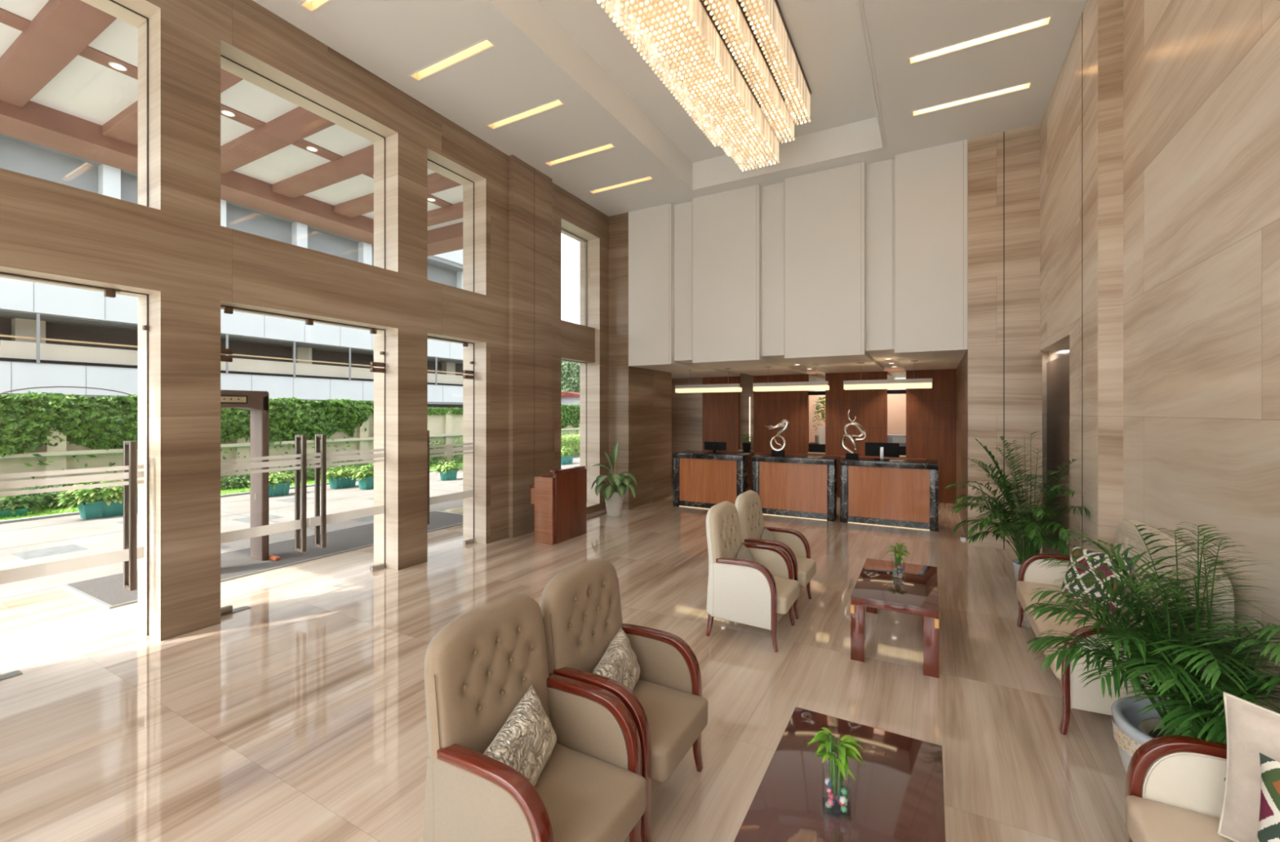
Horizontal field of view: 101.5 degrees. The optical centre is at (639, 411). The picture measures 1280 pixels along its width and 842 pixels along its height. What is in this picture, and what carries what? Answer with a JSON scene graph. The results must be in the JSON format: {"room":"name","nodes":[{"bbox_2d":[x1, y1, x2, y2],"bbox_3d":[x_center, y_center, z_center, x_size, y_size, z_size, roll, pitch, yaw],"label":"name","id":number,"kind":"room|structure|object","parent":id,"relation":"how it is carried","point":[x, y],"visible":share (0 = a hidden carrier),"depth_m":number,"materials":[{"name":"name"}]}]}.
{"room":"hotel lobby","nodes":[
{"label":"hotel lobby","id":0,"kind":"room"},
{"bbox_2d":[0,0,608,641],"bbox_3d":[-3.971,-1.160,5.109,0.475,6.220,12.876,0,0,29],"label":"wall","id":1,"kind":"structure","parent":0,"point":[175,250],"depth_m":5.21,"materials":[{"name":"brown stone"}]},
{"bbox_2d":[0,271,148,635],"bbox_3d":[-4.533,0.463,4.113,0.150,2.975,1.020,0,0,29],"label":"door","id":2,"kind":"structure","parent":1,"relation":"in","point":[129,556],"depth_m":4.31,"materials":[{"name":"clear glass"}]},
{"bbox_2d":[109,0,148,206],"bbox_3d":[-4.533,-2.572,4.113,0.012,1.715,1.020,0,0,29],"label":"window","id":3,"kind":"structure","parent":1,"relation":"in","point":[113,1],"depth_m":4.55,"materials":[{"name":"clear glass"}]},
{"bbox_2d":[0,0,462,256],"bbox_3d":[-5.766,-4.440,8.247,5.710,0.720,9.780,0,0,29],"label":"canopy","id":4,"kind":"object","parent":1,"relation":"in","point":[115,65],"depth_m":7.83,"materials":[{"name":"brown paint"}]},
{"bbox_2d":[220,305,385,614],"bbox_3d":[-3.631,0.463,5.737,0.150,2.975,1.835,0,0,29],"label":"door","id":5,"kind":"structure","parent":1,"relation":"in","point":[324,519],"depth_m":5.67,"materials":[{"name":"clear glass"}]},
{"bbox_2d":[220,54,385,268],"bbox_3d":[-3.631,-2.572,5.737,0.012,1.715,1.835,0,0,29],"label":"window","id":6,"kind":"structure","parent":1,"relation":"in","point":[221,55],"depth_m":5.92,"materials":[{"name":"clear glass"}]},
{"bbox_2d":[427,336,474,545],"bbox_3d":[-2.728,0.463,7.363,0.150,2.975,1.025,0,0,29],"label":"door","id":7,"kind":"structure","parent":1,"relation":"in","point":[451,497],"depth_m":7.49,"materials":[{"name":"clear glass"}]},
{"bbox_2d":[508,155,551,537],"bbox_3d":[-1.770,-1.010,8.509,0.092,5.920,0.962,0,0,29],"label":"column","id":8,"kind":"structure","parent":1,"relation":"attached to","point":[521,174],"depth_m":8.38,"materials":[{"name":"brown stone"}]},
{"bbox_2d":[533,168,534,532],"bbox_3d":[-1.719,-1.010,8.506,0.002,5.920,0.008,0,0,29],"label":"trim","id":9,"kind":"structure","parent":1,"relation":"attached to","point":[534,168],"depth_m":8.50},
{"bbox_2d":[560,227,586,326],"bbox_3d":[-1.372,-2.545,9.950,0.040,1.770,1.230,0,0,29],"label":"window","id":10,"kind":"structure","parent":1,"relation":"in","point":[562,229],"depth_m":10.46,"materials":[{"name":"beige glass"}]},
{"bbox_2d":[560,320,595,363],"bbox_3d":[-1.352,-1.320,9.938,0.366,0.680,1.230,0,0,29],"label":"trim","id":11,"kind":"structure","parent":1,"relation":"attached to","point":[577,341],"depth_m":9.89,"materials":[{"name":"wood"}]},
{"bbox_2d":[0,483,1126,841],"bbox_3d":[-0.270,2.010,6.155,10.450,0.120,18.300,0,0,29],"label":"floor","id":12,"kind":"structure","parent":0,"point":[298,716],"depth_m":3.58,"materials":[{"name":"stone"}]},
{"bbox_2d":[62,511,462,608],"bbox_3d":[-4.626,1.940,7.694,1.380,0.020,5.020,0,0,29],"label":"entrance mat","id":13,"kind":"object","parent":12,"relation":"on","point":[108,592],"visible":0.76,"depth_m":6.88,"materials":[{"name":"carpet"}]},
{"bbox_2d":[220,390,268,462],"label":"metal detector","id":14,"kind":"object","parent":13,"relation":"on","point":[255,403],"depth_m":6.77,"materials":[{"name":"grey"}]},
{"bbox_2d":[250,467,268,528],"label":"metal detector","id":15,"kind":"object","parent":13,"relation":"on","point":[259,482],"depth_m":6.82,"materials":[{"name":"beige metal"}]},
{"bbox_2d":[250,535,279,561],"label":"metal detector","id":16,"kind":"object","parent":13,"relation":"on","point":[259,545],"depth_m":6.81,"materials":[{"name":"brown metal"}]},
{"bbox_2d":[423,594,646,841],"bbox_3d":[-0.398,1.393,2.120,0.705,1.117,0.658,0,0,29],"label":"armchair","id":17,"kind":"object","parent":12,"relation":"on","point":[592,787],"visible":0.87,"depth_m":2.07,"materials":[{"name":"beige fabric"}]},
{"bbox_2d":[483,684,556,786],"bbox_3d":[-0.485,1.380,2.111,0.180,0.326,0.512,0,0,14],"label":"lumbar cushion","id":18,"kind":"object","parent":17,"relation":"on","point":[526,741],"visible":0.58,"depth_m":2.10,"materials":[{"name":"fabric"}]},
{"bbox_2d":[529,466,586,545],"bbox_3d":[-1.264,1.407,8.126,0.480,1.085,0.860,0,0,29],"label":"lectern","id":19,"kind":"object","parent":12,"relation":"on","point":[559,501],"visible":1,"depth_m":7.82,"materials":[{"name":"brown wood"}]},
{"bbox_2d":[591,441,637,516],"bbox_3d":[-0.497,1.248,9.748,0.871,1.404,0.588,0,0,29],"label":"plant","id":20,"kind":"object","parent":12,"relation":"on","point":[614,494],"visible":1,"depth_m":9.67,"materials":[{"name":"green plant"}]},
{"bbox_2d":[540,558,707,841],"bbox_3d":[-0.066,1.393,2.719,0.705,1.117,0.658,0,0,29],"label":"armchair","id":21,"kind":"object","parent":12,"relation":"on","point":[580,606],"visible":0.66,"depth_m":2.71,"materials":[{"name":"fabric"}]},
{"bbox_2d":[592,627,639,692],"bbox_3d":[-0.119,1.390,2.771,0.178,0.306,0.501,0,0,14],"label":"lumbar cushion","id":22,"kind":"object","parent":21,"relation":"on","point":[619,663],"visible":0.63,"depth_m":2.75,"materials":[{"name":"fabric"}]},
{"bbox_2d":[673,450,754,509],"bbox_3d":[1.512,1.397,10.769,1.487,1.105,0.742,0,0,29],"label":"reception desk","id":23,"kind":"object","parent":12,"relation":"on","point":[705,480],"depth_m":10.49,"materials":[{"name":"wood"}]},
{"bbox_2d":[673,450,754,461],"bbox_3d":[1.512,0.895,10.769,1.487,0.100,0.742,0,0,29],"label":"countertop","id":24,"kind":"structure","parent":23,"relation":"on","point":[739,456],"depth_m":10.48,"materials":[{"name":"black stone"}]},
{"bbox_2d":[706,501,799,653],"bbox_3d":[1.007,1.393,4.651,0.705,1.117,0.658,0,0,29],"label":"armchair","id":25,"kind":"object","parent":12,"relation":"on","point":[758,593],"visible":0.98,"depth_m":4.46,"materials":[{"name":"beige fabric"}]},
{"bbox_2d":[734,490,816,619],"bbox_3d":[1.384,1.393,5.328,0.705,1.117,0.658,0,0,29],"label":"armchair","id":26,"kind":"object","parent":12,"relation":"on","point":[748,504],"visible":0.52,"depth_m":5.32,"materials":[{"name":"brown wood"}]},
{"bbox_2d":[751,453,840,521],"bbox_3d":[2.975,1.397,9.957,1.492,1.105,0.742,0,0,29],"label":"reception desk","id":27,"kind":"object","parent":12,"relation":"on","point":[790,486],"depth_m":9.64,"materials":[{"name":"wood"}]},
{"bbox_2d":[763,419,789,457],"bbox_3d":[2.604,0.496,9.992,0.491,0.698,0.160,0,0,29],"label":"sculpture","id":28,"kind":"object","parent":27,"relation":"on","point":[784,424],"visible":1,"depth_m":9.92,"materials":[{"name":"silver metal"}]},
{"bbox_2d":[763,514,826,520],"bbox_3d":[2.823,1.944,9.685,1.242,0.012,0.035,0,0,29],"label":"light","id":29,"kind":"object","parent":27,"relation":"attached to","point":[781,515],"depth_m":9.59,"materials":[{"name":"beige"}]},
{"bbox_2d":[751,453,840,465],"bbox_3d":[2.975,0.895,9.957,1.492,0.100,0.742,0,0,29],"label":"countertop","id":30,"kind":"structure","parent":27,"relation":"on","point":[793,459],"depth_m":9.71,"materials":[{"name":"black stone"}]},
{"bbox_2d":[808,442,825,453],"bbox_3d":[4.438,1.365,12.892,0.560,1.170,0.650,0,0,29],"label":"display box","id":31,"kind":"object","parent":12,"relation":"on","point":[813,446],"visible":0.07,"depth_m":12.62,"materials":[{"name":"black plastic"}]},
{"bbox_2d":[811,396,825,444],"bbox_3d":[4.425,0.209,12.657,0.517,1.141,0.439,0,0,-17],"label":"orchid pot","id":32,"kind":"object","parent":31,"relation":"on","point":[821,430],"visible":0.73,"depth_m":12.61,"materials":[{"name":"white ceramic"}]},
{"bbox_2d":[733,706,945,841],"bbox_3d":[0.742,1.700,1.887,0.625,0.500,1.220,0,0,29],"label":"coffee table","id":33,"kind":"object","parent":12,"relation":"on","point":[898,796],"visible":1,"depth_m":1.99,"materials":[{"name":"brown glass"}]},
{"bbox_2d":[806,728,865,819],"bbox_3d":[0.714,1.310,1.906,0.203,0.278,0.175,0,0,17],"label":"bamboo","id":34,"kind":"object","parent":33,"relation":"on","point":[836,791],"visible":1,"depth_m":1.89,"materials":[{"name":"green plant"}]},
{"bbox_2d":[822,758,851,819],"bbox_3d":[0.719,1.376,1.912,0.094,0.146,0.094,0,0,17],"label":"glass vase","id":35,"kind":"object","parent":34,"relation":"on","point":[836,791],"depth_m":1.90,"materials":[{"name":"glass"}]},
{"bbox_2d":[840,457,938,532],"bbox_3d":[4.368,1.397,9.183,1.509,1.105,0.742,0,0,29],"label":"reception desk","id":36,"kind":"object","parent":12,"relation":"on","point":[900,493],"depth_m":8.88,"materials":[{"name":"wood"}]},
{"bbox_2d":[840,408,866,459],"bbox_3d":[3.809,0.399,9.324,0.438,0.893,0.161,0,0,29],"label":"sculpture","id":37,"kind":"object","parent":36,"relation":"on","point":[851,455],"visible":1,"depth_m":9.30,"materials":[{"name":"silver metal"}]},
{"bbox_2d":[865,442,899,460],"bbox_3d":[4.262,0.695,9.209,0.550,0.300,0.200,0,0,29],"label":"computer monitor","id":38,"kind":"object","parent":36,"relation":"on","point":[872,449],"visible":1,"depth_m":9.17,"materials":[{"name":"black plastic"}]},
{"bbox_2d":[848,522,929,530],"bbox_3d":[4.216,1.944,8.911,1.259,0.012,0.035,0,0,29],"label":"light","id":39,"kind":"object","parent":36,"relation":"attached to","point":[866,523],"depth_m":8.83,"materials":[{"name":"beige"}]},
{"bbox_2d":[840,457,938,470],"bbox_3d":[4.368,0.895,9.183,1.509,0.100,0.742,0,0,29],"label":"countertop","id":40,"kind":"structure","parent":36,"relation":"on","point":[862,461],"depth_m":8.91,"materials":[{"name":"black stone"}]},
{"bbox_2d":[850,558,938,678],"bbox_3d":[2.216,1.700,4.500,0.605,0.500,1.220,0,0,29],"label":"coffee table","id":41,"kind":"object","parent":12,"relation":"on","point":[915,593],"visible":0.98,"depth_m":4.11,"materials":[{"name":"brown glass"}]},
{"bbox_2d":[885,542,910,577],"bbox_3d":[2.269,1.305,4.596,0.204,0.287,0.204,0,0,17],"label":"bamboo","id":42,"kind":"object","parent":41,"relation":"on","point":[898,553],"visible":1,"depth_m":4.58,"materials":[{"name":"green plant"}]},
{"bbox_2d":[887,434,906,455],"bbox_3d":[5.990,1.240,12.144,0.800,1.420,0.450,0,0,29],"label":"printer","id":43,"kind":"object","parent":12,"relation":"on","point":[891,438],"visible":0.11,"depth_m":11.93,"materials":[{"name":"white plastic"}]},
{"bbox_2d":[945,431,1090,591],"bbox_3d":[4.003,1.074,5.721,1.156,1.752,1.618,0,0,29],"label":"potted palm","id":44,"kind":"object","parent":12,"relation":"on","point":[1028,551],"visible":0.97,"depth_m":5.54,"materials":[{"name":"green plant"}]},
{"bbox_2d":[1011,559,1020,591],"bbox_3d":[4.188,1.790,5.624,0.310,0.320,0.310,0,0,29],"label":"pot","id":45,"kind":"object","parent":44,"relation":"on","point":[1015,563],"depth_m":5.65,"materials":[{"name":"white ceramic"}]},
{"bbox_2d":[1016,520,1246,735],"bbox_3d":[3.329,1.396,3.790,0.800,1.112,1.860,0,0,29],"label":"armchair","id":46,"kind":"object","parent":12,"relation":"on","point":[1031,576],"visible":0.38,"depth_m":3.40,"materials":[{"name":"beige fabric"}]},
{"bbox_2d":[1059,546,1133,613],"bbox_3d":[3.571,1.305,4.102,0.229,0.430,0.481,0,0,-10],"label":"patterned cushion","id":47,"kind":"object","parent":46,"relation":"on","point":[1079,551],"visible":0.48,"depth_m":4.09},
{"bbox_2d":[1022,516,1279,782],"bbox_3d":[2.488,1.221,2.527,1.045,1.458,1.425,0,0,29],"label":"potted palm","id":48,"kind":"object","parent":12,"relation":"on","point":[1136,720],"visible":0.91,"depth_m":2.42,"materials":[{"name":"green plant"}]},
{"bbox_2d":[1111,696,1222,776],"bbox_3d":[2.622,1.722,2.456,0.610,0.455,0.610,0,0,29],"label":"planter","id":49,"kind":"object","parent":48,"relation":"on","point":[1131,730],"depth_m":2.59,"materials":[{"name":"white ceramic"}]},
{"bbox_2d":[1137,718,1218,737],"bbox_3d":[2.622,1.627,2.456,0.410,0.145,0.410,0,0,29],"label":"soil","id":50,"kind":"object","parent":48,"relation":"on","point":[1148,726],"depth_m":2.61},
{"bbox_2d":[1124,735,1234,841],"bbox_3d":[1.863,1.396,1.150,0.800,1.112,1.860,0,0,29],"label":"armchair","id":51,"kind":"object","parent":12,"relation":"on","point":[1175,785],"visible":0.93,"depth_m":2.00,"materials":[{"name":"fabric"}]},
{"bbox_2d":[1217,692,1279,841],"bbox_3d":[2.175,1.250,1.651,0.194,0.511,0.537,0,0,-18],"label":"velvet cushion","id":52,"kind":"object","parent":51,"relation":"on","point":[1251,729],"visible":0.84,"depth_m":1.80,"materials":[{"name":"fabric"}]},
{"bbox_2d":[1256,752,1279,841],"bbox_3d":[2.038,1.300,1.487,0.190,0.402,0.432,0,0,-17],"label":"patterned cushion","id":53,"kind":"object","parent":51,"relation":"on","point":[1268,829],"visible":1,"depth_m":1.63,"materials":[{"name":"fabric"}]},
{"bbox_2d":[608,212,671,510],"bbox_3d":[0.048,-1.010,11.376,0.468,5.920,1.985,0,0,29],"label":"wall","id":54,"kind":"structure","parent":0,"point":[640,399],"depth_m":10.61,"materials":[{"name":"wood"}]},
{"bbox_2d":[252,0,1087,216],"bbox_3d":[-0.551,-4.250,3.323,8.190,0.560,13.076,0,0,29],"label":"ceiling","id":55,"kind":"structure","parent":0,"point":[393,40],"depth_m":6.42,"materials":[{"name":"white paint"}]},
{"bbox_2d":[297,0,333,13],"bbox_3d":[-2.742,-4.037,4.840,1.263,0.143,0.138,0,0,29],"label":"recessed light","id":56,"kind":"object","parent":55,"relation":"in","point":[313,6],"visible":1,"depth_m":5.13,"materials":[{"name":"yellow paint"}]},
{"bbox_2d":[408,38,496,81],"bbox_3d":[-2.145,-4.037,5.916,1.263,0.143,0.138,0,0,29],"label":"recessed light","id":57,"kind":"object","parent":55,"relation":"in","point":[482,46],"visible":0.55,"depth_m":5.94,"materials":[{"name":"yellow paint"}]},
{"bbox_2d":[485,98,564,129],"bbox_3d":[-1.548,-4.037,6.991,1.263,0.143,0.138,0,0,29],"label":"recessed light","id":58,"kind":"object","parent":55,"relation":"in","point":[553,104],"visible":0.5,"depth_m":7.01,"materials":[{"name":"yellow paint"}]},
{"bbox_2d":[544,142,616,166],"bbox_3d":[-0.941,-4.037,8.084,1.263,0.143,0.138,0,0,29],"label":"recessed light","id":59,"kind":"object","parent":55,"relation":"in","point":[609,146],"visible":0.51,"depth_m":8.11,"materials":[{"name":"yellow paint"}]},
{"bbox_2d":[588,176,653,194],"bbox_3d":[-0.344,-4.037,9.159,1.263,0.143,0.138,0,0,29],"label":"recessed light","id":60,"kind":"object","parent":55,"relation":"in","point":[648,178],"visible":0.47,"depth_m":9.18,"materials":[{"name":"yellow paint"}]},
{"bbox_2d":[484,0,886,191],"bbox_3d":[0.415,-3.959,5.197,3.178,0.022,7.790,0,0,29],"label":"trim","id":61,"kind":"structure","parent":55,"relation":"attached to","point":[860,2],"depth_m":6.48,"materials":[{"name":"white paint"}]},
{"bbox_2d":[596,0,811,171],"bbox_3d":[0.550,-3.980,5.419,1.420,0.900,4.950,0,0,29],"label":"crystal chandelier","id":62,"kind":"object","parent":55,"relation":"hanging from","point":[734,65],"visible":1,"depth_m":5.77,"materials":[{"name":"beige glass"}]},
{"bbox_2d":[911,81,1032,116],"bbox_3d":[4.185,-4.037,6.655,1.293,0.143,0.144,0,0,29],"label":"recessed light","id":63,"kind":"object","parent":55,"relation":"in","point":[1025,86],"visible":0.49,"depth_m":6.66,"materials":[{"name":"white paint"}]},
{"bbox_2d":[907,15,1053,65],"bbox_3d":[3.603,-4.037,5.606,1.293,0.143,0.144,0,0,29],"label":"recessed light","id":64,"kind":"object","parent":55,"relation":"in","point":[1015,30],"visible":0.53,"depth_m":5.61,"materials":[{"name":"white paint"}]},
{"bbox_2d":[671,373,754,483],"bbox_3d":[1.856,0.420,13.948,2.900,3.060,0.190,0,0,29],"label":"wall","id":65,"kind":"structure","parent":0,"point":[686,408],"depth_m":14.07,"materials":[{"name":"brown stone"}]},
{"bbox_2d":[628,139,967,378],"bbox_3d":[2.671,-2.440,11.114,7.077,3.060,4.074,0,0,29],"label":"wall","id":66,"kind":"structure","parent":0,"point":[810,224],"depth_m":8.80,"materials":[{"name":"paint"}]},
{"bbox_2d":[675,368,742,393],"bbox_3d":[1.459,-0.665,11.257,1.460,0.490,0.220,0,0,29],"label":"linear pendant","id":67,"kind":"object","parent":66,"relation":"hanging from","point":[728,388],"visible":1,"depth_m":11.14,"materials":[{"name":"white plastic"}]},
{"bbox_2d":[675,387,742,393],"bbox_3d":[1.462,-0.465,11.262,1.450,0.090,0.210,0,0,29],"label":"diffuser","id":68,"kind":"object","parent":67,"relation":"attached to","point":[678,390],"depth_m":11.17,"materials":[{"name":"white plastic"}]},
{"bbox_2d":[752,364,829,391],"bbox_3d":[2.989,-0.665,10.408,1.460,0.490,0.220,0,0,29],"label":"linear pendant","id":69,"kind":"object","parent":66,"relation":"hanging from","point":[818,385],"visible":1,"depth_m":10.29,"materials":[{"name":"white plastic"}]},
{"bbox_2d":[753,385,829,391],"bbox_3d":[2.992,-0.465,10.412,1.450,0.090,0.210,0,0,29],"label":"diffuser","id":70,"kind":"object","parent":69,"relation":"attached to","point":[756,388],"depth_m":10.32,"materials":[{"name":"white plastic"}]},
{"bbox_2d":[671,138,968,364],"bbox_3d":[2.689,-2.440,8.832,4.829,3.060,0.126,0,0,29],"label":"trim","id":71,"kind":"structure","parent":66,"relation":"attached to","point":[967,139],"depth_m":8.28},
{"bbox_2d":[843,360,932,390],"bbox_3d":[4.510,-0.665,9.563,1.460,0.490,0.220,0,0,29],"label":"linear pendant","id":72,"kind":"object","parent":66,"relation":"hanging from","point":[908,383],"visible":1,"depth_m":9.47,"materials":[{"name":"white plastic"}]},
{"bbox_2d":[844,382,932,390],"bbox_3d":[4.513,-0.465,9.567,1.450,0.090,0.210,0,0,29],"label":"diffuser","id":73,"kind":"object","parent":72,"relation":"attached to","point":[847,386],"depth_m":9.50,"materials":[{"name":"white plastic"}]},
{"bbox_2d":[702,368,955,503],"bbox_3d":[4.226,0.520,12.512,5.820,2.860,0.120,0,0,29],"label":"wall","id":74,"kind":"structure","parent":0,"point":[721,411],"depth_m":12.18,"materials":[{"name":"brown wood"}]},
{"bbox_2d":[808,370,906,391],"bbox_3d":[4.983,-0.700,12.103,2.100,0.420,0.020,0,0,29],"label":"window","id":75,"kind":"structure","parent":74,"relation":"in","point":[891,375],"depth_m":11.75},
{"bbox_2d":[807,368,906,443],"bbox_3d":[5.484,0.450,12.654,3.900,3.000,1.350,0,0,29],"label":"wall","id":76,"kind":"structure","parent":0,"point":[896,403],"depth_m":12.90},
{"bbox_2d":[955,124,1042,553],"bbox_3d":[6.144,-1.010,9.185,0.868,5.920,4.074,0,0,29],"label":"wall","id":77,"kind":"structure","parent":0,"point":[980,372],"depth_m":7.43,"materials":[{"name":"wood"}]},
{"bbox_2d":[1003,131,1004,550],"bbox_3d":[5.154,-1.010,7.403,0.012,5.920,0.003,0,0,29],"label":"trim","id":78,"kind":"structure","parent":77,"relation":"attached to","point":[1003,131],"depth_m":7.40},
{"bbox_2d":[1040,0,1123,555],"bbox_3d":[5.418,-1.160,6.440,0.580,6.220,4.278,0,0,29],"label":"wall","id":79,"kind":"structure","parent":0,"point":[1060,124],"depth_m":4.96,"materials":[{"name":"stone"}]},
{"bbox_2d":[1042,351,1048,535],"bbox_3d":[6.005,0.450,7.758,0.275,3.000,1.404,0,0,29],"label":"door frame","id":80,"kind":"structure","parent":79,"relation":"in","point":[1045,353],"depth_m":8.24,"materials":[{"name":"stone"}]},
{"bbox_2d":[1046,353,1069,555],"bbox_3d":[5.665,0.590,6.885,0.020,2.720,3.060,0,0,29],"label":"door","id":81,"kind":"structure","parent":79,"relation":"in","point":[1057,370],"depth_m":7.48,"materials":[{"name":"wood"}]},
{"bbox_2d":[1081,12,1082,548],"bbox_3d":[4.394,-1.010,5.195,0.003,5.920,0.012,0,0,29],"label":"trim","id":82,"kind":"structure","parent":79,"relation":"attached to","point":[1082,12],"depth_m":5.20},
{"bbox_2d":[1123,0,1279,713],"bbox_3d":[2.022,-1.160,0.148,0.408,6.220,10.022,0,0,29],"label":"wall","id":83,"kind":"structure","parent":0,"point":[1202,77],"depth_m":3.29,"materials":[{"name":"stone"}]},
{"label":"outside","id":84,"kind":"structure","parent":0,"visible":0},
{"bbox_2d":[0,454,579,598],"bbox_3d":[-6.281,2.026,12.067,5.800,0.128,65.000,0,0,29],"label":"pavement","id":85,"kind":"structure","parent":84,"point":[107,543],"depth_m":8.68,"materials":[{"name":"concrete"}]},
{"bbox_2d":[56,480,137,519],"bbox_3d":[-10.002,1.578,9.925,0.659,0.768,1.523,0,0,29],"label":"planter","id":86,"kind":"object","parent":85,"relation":"on","point":[111,504],"visible":0.52,"depth_m":9.65,"materials":[{"name":"teal plastic"}]},
{"bbox_2d":[248,471,294,497],"bbox_3d":[-8.539,1.678,12.230,0.575,0.568,1.075,0,0,29],"label":"planter","id":87,"kind":"object","parent":85,"relation":"on","point":[277,487],"visible":0.65,"depth_m":12.19,"materials":[{"name":"teal plastic"}]},
{"bbox_2d":[0,457,579,599],"bbox_3d":[-7.477,1.960,9.872,5.740,0.003,50.000,0,0,29],"label":"inlay","id":88,"kind":"object","parent":85,"relation":"on","point":[71,548],"visible":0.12,"depth_m":7.71,"materials":[{"name":"grey stone"}]},
{"bbox_2d":[0,453,579,524],"bbox_3d":[-8.829,2.005,13.483,0.130,0.170,65.000,0,0,29],"label":"kerb","id":89,"kind":"object","parent":85,"relation":"on","point":[33,518],"depth_m":9.78,"materials":[{"name":"grey concrete"}]},
{"bbox_2d":[320,464,362,488],"bbox_3d":[-7.690,1.651,13.537,0.589,0.622,1.151,0,0,29],"label":"planter","id":90,"kind":"object","parent":85,"relation":"on","point":[340,480],"visible":0.74,"depth_m":13.39,"materials":[{"name":"teal plastic"}]},
{"bbox_2d":[349,462,373,489],"bbox_3d":[-6.907,1.613,13.386,0.554,0.699,1.006,0,0,29],"label":"planter","id":91,"kind":"object","parent":85,"relation":"on","point":[365,482],"visible":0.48,"depth_m":13.19,"materials":[{"name":"teal plastic"}]},
{"bbox_2d":[431,460,462,480],"bbox_3d":[-5.515,1.682,15.075,0.977,0.559,0.510,0,0,-31],"label":"planter","id":92,"kind":"object","parent":85,"relation":"on","point":[446,473],"visible":0.94,"depth_m":14.96,"materials":[{"name":"teal plastic"}]},
{"bbox_2d":[560,433,579,455],"bbox_3d":[-2.923,1.468,23.359,1.131,0.979,4.116,0,0,29],"label":"clipped hedge","id":93,"kind":"object","parent":85,"relation":"on","point":[571,442],"visible":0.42,"depth_m":22.54,"materials":[{"name":"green plant"}]},
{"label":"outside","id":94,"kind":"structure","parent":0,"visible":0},
{"bbox_3d":[-2.919,2.150,35.937,100.000,0.200,120.000,0,0,29],"label":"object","id":95,"kind":"structure","parent":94,"visible":0},
{"bbox_2d":[0,133,462,408],"bbox_3d":[-17.721,-4.950,21.281,8.350,13.800,32.000,0,0,29],"label":"office building","id":96,"kind":"structure","parent":95,"relation":"on","point":[51,335],"depth_m":17.45,"materials":[{"name":"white concrete"}]},
{"bbox_2d":[0,410,579,508],"bbox_3d":[-11.770,1.010,12.256,0.520,2.080,50.000,0,0,29],"label":"wall","id":97,"kind":"structure","parent":95,"relation":"on","point":[446,424],"depth_m":13.79,"materials":[{"name":"paint"}]},
{"bbox_2d":[0,391,137,479],"bbox_3d":[-12.968,0.592,9.882,0.885,2.054,5.865,0,0,29],"label":"hedge","id":98,"kind":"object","parent":97,"relation":"attached to","point":[108,422],"depth_m":10.99,"materials":[{"name":"green plant"}]},
{"bbox_2d":[0,409,579,459],"bbox_3d":[-11.750,0.420,12.245,0.645,1.020,50.000,0,0,29],"label":"trim","id":99,"kind":"structure","parent":97,"relation":"attached to","point":[428,410],"depth_m":11.72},
{"bbox_2d":[0,427,579,458],"bbox_3d":[-11.560,0.870,12.140,0.200,0.080,50.000,0,0,29],"label":"trim","id":100,"kind":"structure","parent":97,"relation":"attached to","point":[229,445],"depth_m":11.72,"materials":[{"name":"paint"}]},
{"bbox_2d":[220,397,373,468],"bbox_3d":[-10.085,0.601,15.090,0.908,2.088,6.352,0,0,29],"label":"hedge","id":101,"kind":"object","parent":97,"relation":"attached to","point":[333,415],"depth_m":15.06,"materials":[{"name":"green plant"}]},
{"bbox_2d":[427,406,462,415],"bbox_3d":[-7.338,0.442,19.747,0.224,1.296,4.686,0,0,29],"label":"wall creeper","id":102,"kind":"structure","parent":97,"relation":"attached to","point":[431,411],"depth_m":19.66,"materials":[{"name":"green plant"}]},
{"bbox_2d":[560,404,579,435],"bbox_3d":[-2.943,0.573,27.953,0.875,2.005,8.153,0,0,29],"label":"wall creeper","id":103,"kind":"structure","parent":97,"relation":"attached to","point":[567,418],"depth_m":26.47,"materials":[{"name":"green plant"}]},
{"bbox_2d":[560,391,579,410],"bbox_3d":[-4.546,0.275,37.642,5.100,3.350,3.600,0,0,29],"label":"house","id":104,"kind":"structure","parent":95,"relation":"on","point":[567,398],"depth_m":35.97,"materials":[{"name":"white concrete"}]},
{"bbox_2d":[560,360,579,392],"bbox_3d":[-5.670,-1.732,46.408,6.496,7.589,5.896,0,0,29],"label":"tree","id":105,"kind":"object","parent":95,"relation":"on","point":[570,372],"visible":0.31,"depth_m":44.14,"materials":[{"name":"green plant"}]},
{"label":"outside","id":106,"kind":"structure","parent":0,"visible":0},
{"bbox_2d":[0,452,578,520],"bbox_3d":[-9.747,2.015,13.992,1.970,0.150,65.000,0,0,29],"label":"bed","id":107,"kind":"object","parent":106,"point":[242,489],"depth_m":10.46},
{"bbox_2d":[0,491,48,518],"bbox_3d":[-11.692,1.668,9.651,0.590,0.543,1.092,0,0,29],"label":"shrub","id":108,"kind":"object","parent":107,"relation":"on","point":[13,511],"visible":0.94,"depth_m":9.70,"materials":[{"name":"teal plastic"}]},
{"bbox_2d":[2,481,110,510],"bbox_3d":[-11.762,1.695,10.640,0.759,0.516,1.602,0,0,29],"label":"shrub","id":109,"kind":"object","parent":107,"relation":"on","point":[52,496],"visible":0.39,"depth_m":10.40,"materials":[{"name":"green plant"}]},
{"bbox_2d":[220,470,270,488],"bbox_3d":[-10.194,1.727,13.446,0.761,0.452,1.453,0,0,29],"label":"shrub","id":110,"kind":"object","parent":107,"relation":"on","point":[243,480],"visible":0.46,"depth_m":13.14,"materials":[{"name":"green plant"}]},
{"bbox_2d":[0,453,575,520],"bbox_3d":[-8.139,1.909,16.528,1.639,0.067,23.026,0,0,29],"label":"grass","id":111,"kind":"structure","parent":107,"relation":"on","point":[47,511],"depth_m":10.51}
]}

